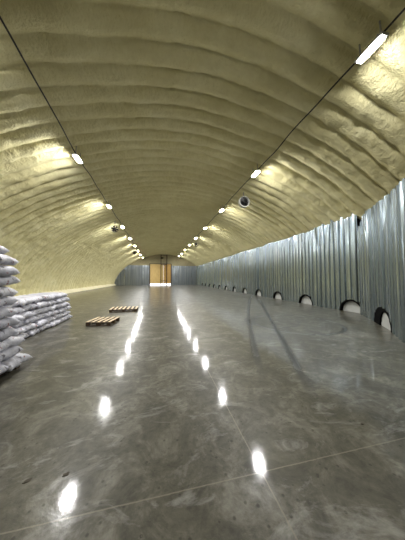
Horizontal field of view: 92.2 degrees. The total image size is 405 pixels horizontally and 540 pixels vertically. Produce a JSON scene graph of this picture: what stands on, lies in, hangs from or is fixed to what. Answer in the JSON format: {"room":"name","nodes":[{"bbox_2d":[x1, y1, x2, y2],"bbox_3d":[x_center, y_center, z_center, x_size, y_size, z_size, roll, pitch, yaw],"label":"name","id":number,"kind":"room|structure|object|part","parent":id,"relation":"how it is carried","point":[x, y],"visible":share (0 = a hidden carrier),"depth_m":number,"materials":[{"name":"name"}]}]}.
{"room":"storage warehouse","nodes":[
{"label":"storage warehouse","id":0,"kind":"room"},
{"bbox_2d":[7,284,114,296],"bbox_3d":[-13.594,2.054,16.878,0.841,0.520,53.000,1,-2,-13],"label":"trim","id":1,"kind":"structure","parent":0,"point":[67,291],"depth_m":23.93,"materials":[{"name":"plastic"}]},
{"bbox_2d":[115,265,148,284],"bbox_3d":[-15.701,1.150,43.613,7.342,4.479,0.142,1,-2,-13],"label":"wall","id":2,"kind":"structure","parent":0,"point":[131,274],"depth_m":43.70,"materials":[{"name":"silver metal"}]},
{"bbox_2d":[130,254,196,284],"bbox_3d":[-8.985,-0.164,45.396,21.600,7.350,0.200,1,-2,-13],"label":"wall","id":3,"kind":"structure","parent":0,"point":[156,259],"depth_m":45.45,"materials":[{"name":"paint"}]},
{"bbox_2d":[149,263,171,284],"bbox_3d":[-9.677,0.986,45.003,4.990,4.920,0.225,1,-2,-13],"label":"door","id":4,"kind":"structure","parent":3,"relation":"in","point":[155,270],"depth_m":44.96,"materials":[{"name":"orange wood"}]},
{"bbox_2d":[171,266,195,284],"bbox_3d":[-4.347,1.258,46.152,5.892,4.471,0.115,1,-2,-13],"label":"wall","id":5,"kind":"structure","parent":0,"point":[181,275],"depth_m":46.14,"materials":[{"name":"silver metal"}]},
{"bbox_2d":[0,0,404,296],"bbox_3d":[-3.219,-1.240,19.517,21.638,7.377,53.368,1,-2,-13],"label":"ceiling","id":6,"kind":"structure","parent":0,"point":[170,107],"depth_m":6.29,"materials":[{"name":"paint"}]},
{"bbox_2d":[0,16,141,255],"bbox_3d":[-7.814,-3.640,20.867,0.240,0.312,46.817,1,-2,-13],"label":"power cable","id":7,"kind":"object","parent":6,"relation":"hanging from","point":[1,19],"visible":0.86,"depth_m":4.74,"materials":[{"name":"black rubber"}]},
{"bbox_2d":[72,146,82,162],"bbox_3d":[-4.649,-4.299,7.271,0.210,0.388,0.560,1,-2,-13],"label":"ceiling lamp","id":8,"kind":"object","parent":6,"relation":"hanging from","point":[76,156],"visible":1,"depth_m":7.17,"materials":[{"name":"white plastic"}]},
{"bbox_2d":[73,155,81,162],"bbox_3d":[-4.653,-4.120,7.262,0.170,0.030,0.500,5,-3,-12],"label":"diffuser","id":9,"kind":"object","parent":8,"relation":"attached to","point":[78,159],"depth_m":7.21,"materials":[{"name":"white plastic"}]},
{"bbox_2d":[111,225,118,232],"bbox_3d":[-7.151,-3.531,15.915,0.610,0.975,0.210,1,-2,-13],"label":"ceiling fan","id":10,"kind":"object","parent":6,"relation":"hanging from","point":[113,227],"visible":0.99,"depth_m":15.87,"materials":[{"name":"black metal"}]},
{"bbox_2d":[238,192,249,207],"bbox_3d":[2.372,-4.073,11.227,0.630,0.985,0.240,1,-2,-13],"label":"ceiling fan","id":11,"kind":"object","parent":6,"relation":"hanging from","point":[243,202],"visible":1,"depth_m":11.19,"materials":[{"name":"grey metal"}]},
{"bbox_2d":[251,164,260,176],"bbox_3d":[2.407,-4.525,8.854,0.210,0.388,0.560,1,-2,-13],"label":"ceiling lamp","id":12,"kind":"object","parent":6,"relation":"hanging from","point":[257,171],"visible":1,"depth_m":8.74,"materials":[{"name":"white plastic"}]},
{"bbox_2d":[178,7,404,256],"bbox_3d":[-0.630,-3.899,22.481,0.114,0.079,46.811,1,-2,-13],"label":"power cable","id":13,"kind":"object","parent":6,"relation":"hanging from","point":[403,10],"visible":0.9,"depth_m":5.37,"materials":[{"name":"black rubber"}]},
{"bbox_2d":[354,20,388,64],"bbox_3d":[3.480,-4.722,4.047,0.210,0.388,0.560,1,-2,-13],"label":"ceiling lamp","id":14,"kind":"object","parent":6,"relation":"hanging from","point":[382,35],"visible":1,"depth_m":3.97,"materials":[{"name":"white plastic"}]},
{"bbox_2d":[357,35,384,62],"bbox_3d":[3.485,-4.543,4.040,0.170,0.030,0.500,-4,-2,-13],"label":"diffuser","id":15,"kind":"object","parent":14,"relation":"attached to","point":[379,39],"depth_m":4.00,"materials":[{"name":"white plastic"}]},
{"bbox_2d":[0,285,404,539],"bbox_3d":[-3.290,2.492,19.262,24.500,0.200,54.000,1,-2,-13],"label":"floor","id":16,"kind":"structure","parent":0,"point":[201,412],"depth_m":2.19,"materials":[{"name":"concrete"}]},
{"bbox_2d":[14,333,28,338],"bbox_3d":[-4.988,1.710,4.867,0.901,0.188,0.540,1,-2,-20],"label":"sack","id":17,"kind":"object","parent":16,"relation":"on","point":[24,335],"visible":0.21,"depth_m":5.04,"materials":[{"name":"white fabric"}]},
{"bbox_2d":[13,327,25,335],"bbox_3d":[-4.947,1.528,4.695,0.902,0.192,0.540,1,-1,-11],"label":"sack","id":18,"kind":"object","parent":17,"relation":"on","point":[21,330],"visible":0.23,"depth_m":4.89,"materials":[{"name":"white fabric"}]},
{"bbox_2d":[24,327,39,336],"bbox_3d":[-5.113,1.734,5.407,0.909,0.194,0.545,2,-2,-22],"label":"sack","id":19,"kind":"object","parent":16,"relation":"on","point":[31,332],"visible":0.3,"depth_m":5.39,"materials":[{"name":"white fabric"}]},
{"bbox_2d":[18,323,37,331],"bbox_3d":[-5.076,1.550,5.219,0.909,0.194,0.545,-1,-3,-7],"label":"sack","id":20,"kind":"object","parent":19,"relation":"on","point":[29,326],"visible":0.2,"depth_m":5.28,"materials":[{"name":"white fabric"}]},
{"bbox_2d":[11,320,25,328],"bbox_3d":[-5.031,1.360,4.833,0.906,0.206,0.542,1,-3,-22],"label":"sack","id":21,"kind":"object","parent":20,"relation":"on","point":[22,323],"visible":0.34,"depth_m":4.96,"materials":[{"name":"white fabric"}]},
{"bbox_2d":[12,314,24,320],"bbox_3d":[-4.952,1.180,4.694,0.906,0.216,0.542,0,-2,-6],"label":"sack","id":22,"kind":"object","parent":21,"relation":"on","point":[19,317],"visible":0.14,"depth_m":4.88,"materials":[{"name":"white fabric"}]},
{"bbox_2d":[12,307,24,313],"bbox_3d":[-5.057,1.003,4.810,0.906,0.189,0.542,2,-3,-5],"label":"sack","id":23,"kind":"object","parent":22,"relation":"on","point":[20,310],"visible":0.2,"depth_m":4.98,"materials":[{"name":"white fabric"}]},
{"bbox_2d":[4,301,18,307],"bbox_3d":[-5.029,0.822,4.652,0.901,0.212,0.539,1,-3,-21],"label":"sack","id":24,"kind":"object","parent":23,"relation":"on","point":[16,304],"visible":0.36,"depth_m":4.86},
{"bbox_2d":[17,311,35,317],"bbox_3d":[-5.095,1.196,5.173,0.909,0.194,0.545,1,-1,-4],"label":"sack","id":25,"kind":"object","parent":21,"relation":"on","point":[25,314],"visible":0.2,"depth_m":5.26,"materials":[{"name":"white fabric"}]},
{"bbox_2d":[17,304,37,310],"bbox_3d":[-5.168,1.031,5.319,0.900,0.202,0.540,0,-2,-10],"label":"sack","id":26,"kind":"object","parent":25,"relation":"on","point":[26,307],"visible":0.37,"depth_m":5.37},
{"bbox_2d":[17,298,34,305],"bbox_3d":[-5.114,0.848,5.143,0.900,0.202,0.540,2,-2,-15],"label":"sack","id":27,"kind":"object","parent":26,"relation":"on","point":[22,301],"visible":0.41,"depth_m":5.20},
{"bbox_2d":[23,316,38,323],"bbox_3d":[-5.149,1.377,5.341,0.903,0.188,0.542,2,-3,-13],"label":"sack","id":28,"kind":"object","parent":20,"relation":"on","point":[27,320],"visible":0.23,"depth_m":5.40,"materials":[{"name":"white fabric"}]},
{"bbox_2d":[38,324,51,330],"bbox_3d":[-5.246,1.755,5.922,0.909,0.194,0.545,0,-1,-12],"label":"sack","id":29,"kind":"object","parent":16,"relation":"on","point":[45,326],"visible":0.2,"depth_m":5.99,"materials":[{"name":"white fabric"}]},
{"bbox_2d":[33,319,49,326],"bbox_3d":[-5.153,1.570,5.754,0.901,0.188,0.540,2,-3,-16],"label":"sack","id":30,"kind":"object","parent":29,"relation":"on","point":[41,322],"visible":0.28,"depth_m":5.77,"materials":[{"name":"white fabric"}]},
{"bbox_2d":[48,320,60,326],"bbox_3d":[-5.306,1.782,6.454,0.900,0.202,0.540,1,-1,-15],"label":"sack","id":31,"kind":"object","parent":16,"relation":"on","point":[55,322],"visible":0.28,"depth_m":6.47,"materials":[{"name":"white fabric"}]},
{"bbox_2d":[42,316,55,321],"bbox_3d":[-5.335,1.591,6.245,0.902,0.201,0.538,0,-2,-4],"label":"sack","id":32,"kind":"object","parent":31,"relation":"on","point":[50,318],"visible":0.15,"depth_m":6.34,"materials":[{"name":"white fabric"}]},
{"bbox_2d":[35,313,49,319],"bbox_3d":[-5.278,1.402,5.897,0.909,0.194,0.545,0,-3,-9],"label":"sack","id":33,"kind":"object","parent":32,"relation":"on","point":[40,315],"visible":0.2,"depth_m":5.95,"materials":[{"name":"white fabric"}]},
{"bbox_2d":[28,308,45,313],"bbox_3d":[-5.241,1.216,5.726,0.905,0.199,0.542,0,-2,-10],"label":"sack","id":34,"kind":"object","parent":33,"relation":"on","point":[36,310],"visible":0.23,"depth_m":5.77,"materials":[{"name":"white fabric"}]},
{"bbox_2d":[31,301,48,307],"bbox_3d":[-5.246,1.045,5.839,0.903,0.188,0.542,2,-3,-15],"label":"sack","id":35,"kind":"object","parent":34,"relation":"on","point":[41,304],"visible":0.23,"depth_m":5.88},
{"bbox_2d":[8,296,42,302],"bbox_3d":[-5.282,0.865,5.672,0.902,0.204,0.541,1,-2,-19],"label":"sack","id":36,"kind":"object","parent":35,"relation":"on","point":[36,298],"visible":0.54,"depth_m":5.69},
{"bbox_2d":[44,310,58,316],"bbox_3d":[-5.361,1.420,6.406,0.903,0.188,0.542,1,-2,-9],"label":"sack","id":37,"kind":"object","parent":32,"relation":"on","point":[51,313],"visible":0.26,"depth_m":6.45,"materials":[{"name":"white fabric"}]},
{"bbox_2d":[43,306,54,311],"bbox_3d":[-5.351,1.240,6.236,0.909,0.194,0.545,0,-3,-6],"label":"sack","id":38,"kind":"object","parent":37,"relation":"on","point":[47,308],"visible":0.13,"depth_m":6.30,"materials":[{"name":"white fabric"}]},
{"bbox_2d":[45,300,56,305],"bbox_3d":[-5.385,1.070,6.357,0.910,0.217,0.542,1,-2,-19],"label":"sack","id":39,"kind":"object","parent":38,"relation":"on","point":[50,302],"visible":0.3,"depth_m":6.43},
{"bbox_2d":[19,295,53,300],"bbox_3d":[-5.354,0.888,6.211,0.906,0.208,0.541,1,-2,-15],"label":"sack","id":40,"kind":"object","parent":39,"relation":"on","point":[45,297],"visible":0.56,"depth_m":6.12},
{"bbox_2d":[55,317,66,322],"bbox_3d":[-5.468,1.796,6.957,0.903,0.188,0.542,0,-3,-6],"label":"sack","id":41,"kind":"object","parent":16,"relation":"on","point":[61,319],"visible":0.16,"depth_m":7.04,"materials":[{"name":"white fabric"}]},
{"bbox_2d":[52,313,63,318],"bbox_3d":[-5.436,1.614,6.790,0.902,0.192,0.540,-1,-2,-7],"label":"sack","id":42,"kind":"object","parent":41,"relation":"on","point":[59,315],"visible":0.25,"depth_m":6.81,"materials":[{"name":"white fabric"}]},
{"bbox_2d":[54,308,65,313],"bbox_3d":[-5.458,1.445,6.943,0.909,0.194,0.545,2,-2,-19],"label":"sack","id":43,"kind":"object","parent":42,"relation":"on","point":[60,310],"visible":0.27,"depth_m":6.95,"materials":[{"name":"white fabric"}]},
{"bbox_2d":[51,303,63,308],"bbox_3d":[-5.436,1.261,6.767,0.902,0.192,0.540,0,-3,-6],"label":"sack","id":44,"kind":"object","parent":43,"relation":"on","point":[57,305],"visible":0.27,"depth_m":6.81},
{"bbox_2d":[86,317,119,325],"bbox_3d":[-3.504,1.813,6.916,0.800,0.144,0.850,0,-2,-3],"label":"pallet","id":45,"kind":"object","parent":16,"relation":"on","point":[99,320],"visible":1,"depth_m":6.70,"materials":[{"name":"brown wood"}]},
{"bbox_2d":[109,306,137,312],"bbox_3d":[-3.831,1.922,9.577,1.220,0.144,0.850,1,-2,-14],"label":"pallet","id":46,"kind":"object","parent":16,"relation":"on","point":[119,309],"visible":1,"depth_m":9.32,"materials":[{"name":"brown wood"}]},
{"bbox_2d":[160,255,166,284],"bbox_3d":[-8.878,-0.062,44.819,1.620,7.000,0.325,1,-2,-13],"label":"frame","id":47,"kind":"object","parent":16,"relation":"on","point":[161,255],"visible":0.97,"depth_m":44.84,"materials":[{"name":"brown metal"}]},
{"bbox_3d":[-8.237,-0.056,44.975,0.300,7.000,0.300,1,-2,-13],"label":"post","id":48,"kind":"part","parent":47,"relation":"part of","materials":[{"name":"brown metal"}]},
{"bbox_3d":[-5.583,1.818,7.460,0.903,0.192,0.540,0,0,-8],"label":"sack","id":49,"kind":"object","parent":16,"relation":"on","visible":0},
{"bbox_3d":[-5.556,1.642,7.325,0.900,0.202,0.540,1,-2,-16],"label":"sack","id":50,"kind":"object","parent":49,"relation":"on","visible":0},
{"bbox_3d":[-5.600,1.463,7.434,0.903,0.188,0.542,0,-3,-15],"label":"sack","id":51,"kind":"object","parent":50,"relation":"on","visible":0},
{"bbox_2d":[60,302,69,306],"bbox_3d":[-5.539,1.280,7.273,0.901,0.200,0.539,0,-2,-6],"label":"sack","id":52,"kind":"object","parent":51,"relation":"on","point":[62,303],"visible":0.24,"depth_m":7.32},
{"bbox_2d":[53,298,63,302],"bbox_3d":[-5.477,1.089,6.911,0.901,0.209,0.539,1,-3,-21],"label":"sack","id":53,"kind":"object","parent":52,"relation":"on","point":[60,300],"visible":0.26,"depth_m":6.84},
{"bbox_2d":[28,293,61,298],"bbox_3d":[-5.482,0.906,6.731,0.900,0.202,0.541,0,-2,-4],"label":"sack","id":54,"kind":"object","parent":53,"relation":"on","point":[56,296],"visible":0.54,"depth_m":6.72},
{"bbox_3d":[-5.635,1.110,7.427,0.901,0.188,0.540,2,-4,-11],"label":"sack","id":55,"kind":"object","parent":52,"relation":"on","visible":0},
{"bbox_2d":[45,292,67,297],"bbox_3d":[-5.612,0.928,7.223,0.909,0.194,0.545,0,-4,-10],"label":"sack","id":56,"kind":"object","parent":55,"relation":"on","point":[60,293],"visible":0.4,"depth_m":7.26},
{"bbox_3d":[-3.627,1.687,2.874,0.950,0.065,1.100,1,-2,-13],"label":"pallet","id":57,"kind":"object","parent":16,"relation":"on","visible":0},
{"bbox_2d":[0,364,8,373],"bbox_3d":[-3.468,1.563,2.780,0.901,0.208,0.538,1,-2,-19],"label":"sack","id":58,"kind":"object","parent":57,"relation":"on","point":[3,368],"visible":1,"depth_m":3.07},
{"bbox_2d":[0,353,31,371],"bbox_3d":[-3.578,1.583,3.318,0.901,0.188,0.540,0,-1,-12],"label":"sack","id":59,"kind":"object","parent":57,"relation":"on","point":[17,359],"visible":0.67,"depth_m":3.34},
{"bbox_2d":[0,346,22,361],"bbox_3d":[-3.630,1.402,3.183,0.903,0.207,0.540,0,-2,-7],"label":"sack","id":60,"kind":"object","parent":59,"relation":"on","point":[9,352],"visible":0.85,"depth_m":3.27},
{"bbox_2d":[0,336,24,351],"bbox_3d":[-3.653,1.229,3.254,0.900,0.210,0.542,0,-2,-5],"label":"sack","id":61,"kind":"object","parent":60,"relation":"on","point":[12,341],"visible":0.75,"depth_m":3.33,"materials":[{"name":"white fabric"}]},
{"bbox_2d":[0,327,18,340],"bbox_3d":[-3.650,1.049,3.122,0.902,0.203,0.541,0,-2,-6],"label":"sack","id":62,"kind":"object","parent":61,"relation":"on","point":[5,333],"visible":0.91,"depth_m":3.25,"materials":[{"name":"white fabric"}]},
{"bbox_2d":[0,317,21,328],"bbox_3d":[-3.651,0.874,3.176,0.902,0.192,0.540,1,-4,-4],"label":"sack","id":63,"kind":"object","parent":62,"relation":"on","point":[5,322],"visible":0.88,"depth_m":3.28,"materials":[{"name":"white fabric"}]},
{"bbox_2d":[0,307,17,318],"bbox_3d":[-3.624,0.695,3.076,0.909,0.194,0.545,2,-1,-12],"label":"sack","id":64,"kind":"object","parent":63,"relation":"on","point":[4,311],"visible":0.97,"depth_m":3.25,"materials":[{"name":"white fabric"}]},
{"bbox_2d":[0,297,18,306],"bbox_3d":[-3.696,0.525,3.165,0.900,0.202,0.542,1,-2,-15],"label":"sack","id":65,"kind":"object","parent":64,"relation":"on","point":[4,301],"visible":0.88,"depth_m":3.33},
{"bbox_2d":[0,286,17,297],"bbox_3d":[-3.613,0.344,3.091,0.905,0.216,0.542,1,-3,-24],"label":"sack","id":66,"kind":"object","parent":65,"relation":"on","point":[5,291],"visible":1,"depth_m":3.25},
{"bbox_2d":[0,275,19,285],"bbox_3d":[-3.655,0.168,3.172,0.903,0.194,0.541,0,-2,-3],"label":"sack","id":67,"kind":"object","parent":66,"relation":"on","point":[4,280],"visible":0.86,"depth_m":3.27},
{"bbox_2d":[0,265,19,275],"bbox_3d":[-3.607,-0.008,3.099,0.902,0.211,0.541,0,-2,-7],"label":"sack","id":68,"kind":"object","parent":67,"relation":"on","point":[5,270],"visible":1,"depth_m":3.23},
{"bbox_2d":[0,254,18,265],"bbox_3d":[-3.662,-0.185,3.152,0.906,0.189,0.542,1,-2,-21],"label":"sack","id":69,"kind":"object","parent":68,"relation":"on","point":[4,259],"visible":1,"depth_m":3.31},
{"bbox_2d":[0,246,8,253],"bbox_3d":[-3.677,-0.367,2.971,0.909,0.194,0.545,0,-3,-14],"label":"sack","id":70,"kind":"object","parent":69,"relation":"on","point":[3,250],"visible":0.95,"depth_m":3.26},
{"bbox_2d":[197,213,359,309],"bbox_3d":[2.812,0.247,27.828,0.171,4.989,38.932,1,-2,-13],"label":"wall","id":71,"kind":"structure","parent":0,"point":[321,263],"depth_m":12.21,"materials":[{"name":"silver metal"}]},
{"bbox_2d":[255,289,261,295],"bbox_3d":[5.126,2.028,17.621,0.195,0.590,1.180,1,-2,-13],"label":"duct opening","id":72,"kind":"object","parent":71,"relation":"attached to","point":[258,292],"visible":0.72,"depth_m":17.86,"materials":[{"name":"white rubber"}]},
{"bbox_2d":[273,291,281,299],"bbox_3d":[5.757,1.912,14.793,0.195,0.590,1.180,1,-2,-13],"label":"duct opening","id":73,"kind":"object","parent":71,"relation":"attached to","point":[277,294],"visible":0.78,"depth_m":14.99,"materials":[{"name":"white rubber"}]},
{"bbox_2d":[299,294,312,304],"bbox_3d":[6.388,1.796,11.965,0.195,0.590,1.180,1,-2,-13],"label":"duct opening","id":74,"kind":"object","parent":71,"relation":"attached to","point":[305,299],"visible":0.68,"depth_m":12.05,"materials":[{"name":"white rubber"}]},
{"bbox_2d":[339,300,359,312],"bbox_3d":[7.019,1.680,9.137,0.195,0.590,1.180,1,-2,-13],"label":"duct opening","id":75,"kind":"object","parent":71,"relation":"attached to","point":[347,305],"visible":0.62,"depth_m":9.27,"materials":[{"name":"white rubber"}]},
{"bbox_2d":[357,218,361,230],"bbox_3d":[7.359,-1.987,8.902,0.030,1.900,1.050,2,-3,-41],"label":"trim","id":76,"kind":"structure","parent":71,"relation":"attached to","point":[358,219],"depth_m":9.04,"materials":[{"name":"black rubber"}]},
{"bbox_2d":[357,178,404,342],"bbox_3d":[5.749,-0.289,6.278,0.278,4.292,5.495,-1,-3,29],"label":"wall","id":77,"kind":"structure","parent":0,"point":[381,230],"depth_m":6.14,"materials":[{"name":"silver metal"}]},
{"bbox_2d":[374,307,391,331],"bbox_3d":[5.966,1.541,6.429,0.100,0.646,1.641,-1,-3,27],"label":"duct opening","id":78,"kind":"object","parent":77,"relation":"attached to","point":[381,317],"visible":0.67,"depth_m":6.44,"materials":[{"name":"black rubber"}]}
]}

